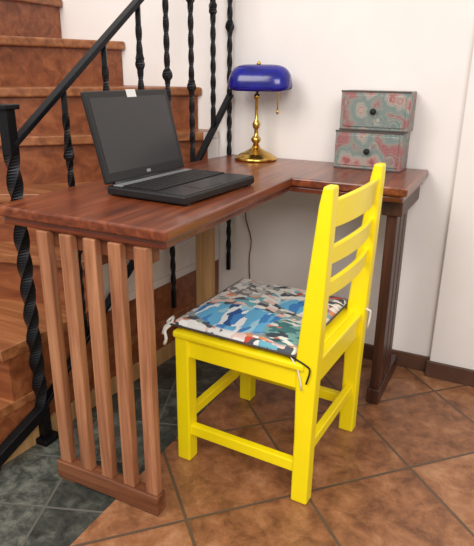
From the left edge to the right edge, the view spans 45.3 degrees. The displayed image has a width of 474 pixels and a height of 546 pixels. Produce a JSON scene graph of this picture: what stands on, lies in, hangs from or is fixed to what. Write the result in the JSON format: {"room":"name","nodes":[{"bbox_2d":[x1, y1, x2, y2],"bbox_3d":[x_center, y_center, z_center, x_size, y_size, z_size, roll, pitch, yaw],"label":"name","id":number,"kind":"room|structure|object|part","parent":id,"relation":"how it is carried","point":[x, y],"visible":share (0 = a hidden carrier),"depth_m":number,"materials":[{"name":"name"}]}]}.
{"room":"home office","nodes":[
{"label":"home office","id":0,"kind":"room"},
{"bbox_2d":[0,354,473,545],"bbox_3d":[-0.595,0.947,0.592,6.400,0.050,4.420,10,22,25],"label":"floor","id":1,"kind":"structure","parent":0,"point":[403,475],"depth_m":1.58,"materials":[{"name":"tile"}]},
{"bbox_2d":[0,0,218,465],"bbox_3d":[-1.152,-0.499,2.044,1.735,1.690,1.358,10,22,25],"label":"staircase","id":2,"kind":"structure","parent":1,"relation":"on","point":[35,57],"depth_m":2.05,"materials":[{"name":"brown wood"}]},
{"bbox_3d":[-0.483,0.421,1.911,0.012,0.060,1.146,12,23,30],"label":"trim","id":3,"kind":"part","parent":2,"relation":"part of","materials":[{"name":"brown wood"}]},
{"bbox_2d":[0,0,233,466],"bbox_3d":[-0.371,-0.364,1.761,0.067,1.642,1.227,13,23,31],"label":"stair railing","id":4,"kind":"object","parent":2,"relation":"attached to","point":[39,416],"visible":0.62,"depth_m":1.65,"materials":[{"name":"black metal"}]},
{"bbox_3d":[-0.580,0.047,1.577,0.041,0.985,0.041,10,22,25],"label":"newel post","id":5,"kind":"part","parent":4,"relation":"part of","materials":[{"name":"black metal"}]},
{"bbox_3d":[-0.299,-0.809,1.697,0.030,0.760,0.966,13,23,32],"label":"handrail","id":6,"kind":"part","parent":4,"relation":"part of","materials":[{"name":"black metal"}]},
{"bbox_3d":[-0.367,-0.002,1.907,0.026,0.630,0.779,13,23,31],"label":"rail","id":7,"kind":"part","parent":4,"relation":"part of","materials":[{"name":"black metal"}]},
{"bbox_2d":[0,154,428,516],"bbox_3d":[0.030,0.100,1.784,0.847,0.760,1.092,10,22,25],"label":"desk","id":8,"kind":"object","parent":1,"relation":"on","point":[95,222],"visible":0.94,"depth_m":1.42,"materials":[{"name":"brown wood"}]},
{"bbox_3d":[-0.340,0.559,1.516,0.332,0.054,0.038,10,22,25],"label":"panel rail","id":9,"kind":"part","parent":8,"relation":"part of","materials":[{"name":"brown wood"}]},
{"bbox_2d":[80,89,253,205],"bbox_3d":[-0.173,-0.358,1.542,0.320,0.261,0.348,12,22,28],"label":"computer","id":10,"kind":"object","parent":8,"relation":"on","point":[134,134],"visible":1,"depth_m":1.55,"materials":[{"name":"black plastic"}]},
{"bbox_3d":[-0.279,-0.392,1.597,0.073,0.230,0.348,12,22,28],"label":"lid","id":11,"kind":"part","parent":10,"relation":"part of","materials":[{"name":"black plastic"}]},
{"bbox_3d":[-0.119,-0.005,2.147,0.065,0.712,0.035,10,22,25],"label":"leg","id":12,"kind":"part","parent":8,"relation":"part of","materials":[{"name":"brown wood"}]},
{"bbox_3d":[0.033,-0.223,1.669,0.823,0.022,1.068,10,22,25],"label":"moulding","id":13,"kind":"part","parent":8,"relation":"part of","materials":[{"name":"brown wood"}]},
{"bbox_2d":[245,212,251,278],"bbox_3d":[0.030,-0.193,2.323,0.070,0.451,0.008,9,21,22],"label":"power cable","id":14,"kind":"object","parent":8,"relation":"hanging from","point":[245,212],"visible":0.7,"depth_m":2.33,"materials":[{"name":"black plastic"}]},
{"bbox_2d":[228,61,291,162],"bbox_3d":[0.083,-0.585,2.062,0.232,0.345,0.160,5,20,13],"label":"lamp","id":15,"kind":"object","parent":8,"relation":"on","point":[258,77],"visible":1,"depth_m":1.98,"materials":[{"name":"gold metal"}]},
{"bbox_3d":[0.071,-0.557,2.075,0.038,0.187,0.038,5,20,13],"label":"stem","id":16,"kind":"part","parent":15,"relation":"part of","materials":[{"name":"gold metal"}]},
{"bbox_3d":[0.083,-0.693,2.017,0.232,0.089,0.124,5,20,13],"label":"lamp shade","id":17,"kind":"part","parent":15,"relation":"part of","materials":[{"name":"blue glass"}]},
{"bbox_2d":[333,90,416,172],"bbox_3d":[0.461,-0.481,1.917,0.237,0.255,0.135,10,22,25],"label":"drawer box","id":18,"kind":"object","parent":8,"relation":"on","point":[376,126],"visible":1,"depth_m":1.88,"materials":[{"name":"paper"}]},
{"bbox_3d":[0.431,-0.404,1.891,0.020,0.020,0.018,10,22,25],"label":"knob","id":19,"kind":"part","parent":18,"relation":"part of","materials":[{"name":"black metal"}]},
{"bbox_3d":[0.436,-0.407,1.901,0.203,0.102,0.006,10,22,25],"label":"drawer","id":20,"kind":"part","parent":18,"relation":"part of","materials":[{"name":"paper"}]},
{"bbox_3d":[0.444,-0.525,1.851,0.020,0.020,0.018,10,22,25],"label":"knob","id":21,"kind":"part","parent":18,"relation":"part of","materials":[{"name":"black metal"}]},
{"bbox_3d":[0.449,-0.529,1.861,0.202,0.102,0.006,10,22,25],"label":"drawer","id":22,"kind":"part","parent":18,"relation":"part of","materials":[{"name":"paper"}]},
{"bbox_3d":[0.528,0.379,2.065,0.043,0.056,0.295,10,22,25],"label":"rail","id":23,"kind":"part","parent":8,"relation":"part of","materials":[{"name":"brown wood"}]},
{"bbox_2d":[173,162,385,504],"bbox_3d":[0.118,0.122,1.602,0.438,0.842,0.422,11,22,27],"label":"wooden chair","id":24,"kind":"object","parent":1,"relation":"on","point":[320,345],"visible":0.9,"depth_m":1.49,"materials":[{"name":"yellow paint"}]},
{"bbox_3d":[-0.143,0.350,1.613,0.042,0.400,0.042,11,22,27],"label":"leg","id":25,"kind":"part","parent":24,"relation":"part of","materials":[{"name":"yellow paint"}]},
{"bbox_3d":[0.039,0.244,1.917,0.042,0.400,0.042,11,22,27],"label":"leg","id":26,"kind":"part","parent":24,"relation":"part of","materials":[{"name":"yellow paint"}]},
{"bbox_3d":[0.095,0.137,1.621,0.384,0.020,0.422,11,22,27],"label":"seat","id":27,"kind":"part","parent":24,"relation":"part of","materials":[{"name":"yellow paint"}]},
{"bbox_2d":[162,278,371,390],"bbox_3d":[0.097,0.148,1.615,0.470,0.104,0.428,11,22,27],"label":"seat cushion","id":28,"kind":"object","parent":24,"relation":"on","point":[262,315],"visible":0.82,"depth_m":1.56,"materials":[{"name":"fabric"}]},
{"bbox_3d":[0.143,0.244,1.377,0.038,0.084,0.005,14,24,34],"label":"tie cord","id":29,"kind":"part","parent":28,"relation":"part of","materials":[{"name":"white fabric"}]},
{"bbox_3d":[0.153,0.235,1.370,0.055,0.065,0.008,11,22,27],"label":"tie cord","id":30,"kind":"part","parent":28,"relation":"part of","materials":[{"name":"black fabric"}]},
{"bbox_3d":[0.359,0.125,1.682,0.084,0.068,0.013,17,25,38],"label":"tie cord","id":31,"kind":"part","parent":28,"relation":"part of","materials":[{"name":"white fabric"}]},
{"bbox_3d":[0.180,0.205,1.370,0.067,0.842,0.038,11,22,27],"label":"post","id":32,"kind":"part","parent":24,"relation":"part of","materials":[{"name":"yellow paint"}]},
{"bbox_3d":[0.272,0.172,1.528,0.026,0.020,0.334,11,22,27],"label":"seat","id":33,"kind":"part","parent":24,"relation":"part of","materials":[{"name":"yellow paint"}]},
{"bbox_3d":[0.285,-0.004,1.458,0.033,0.044,0.346,11,22,27],"label":"rail","id":34,"kind":"part","parent":24,"relation":"part of","materials":[{"name":"yellow paint"}]},
{"bbox_3d":[0.291,-0.085,1.427,0.034,0.048,0.346,11,22,27],"label":"rail","id":35,"kind":"part","parent":24,"relation":"part of","materials":[{"name":"yellow paint"}]},
{"bbox_3d":[0.297,-0.178,1.390,0.035,0.070,0.346,11,22,27],"label":"rail","id":36,"kind":"part","parent":24,"relation":"part of","materials":[{"name":"yellow paint"}]},
{"bbox_3d":[0.361,0.099,1.674,0.067,0.842,0.038,11,22,27],"label":"post","id":37,"kind":"part","parent":24,"relation":"part of","materials":[{"name":"yellow paint"}]},
{"bbox_2d":[59,0,473,369],"bbox_3d":[0.371,-0.980,1.935,6.400,2.700,0.150,10,22,25],"label":"wall","id":38,"kind":"structure","parent":0,"point":[327,48],"depth_m":2.06,"materials":[{"name":"white paint"}]},
{"bbox_2d":[343,343,473,386],"bbox_3d":[1.580,0.504,1.737,3.600,0.062,0.045,10,22,25],"label":"baseboard","id":39,"kind":"structure","parent":38,"relation":"attached to","point":[460,375],"depth_m":2.11,"materials":[{"name":"wood"}]}
]}

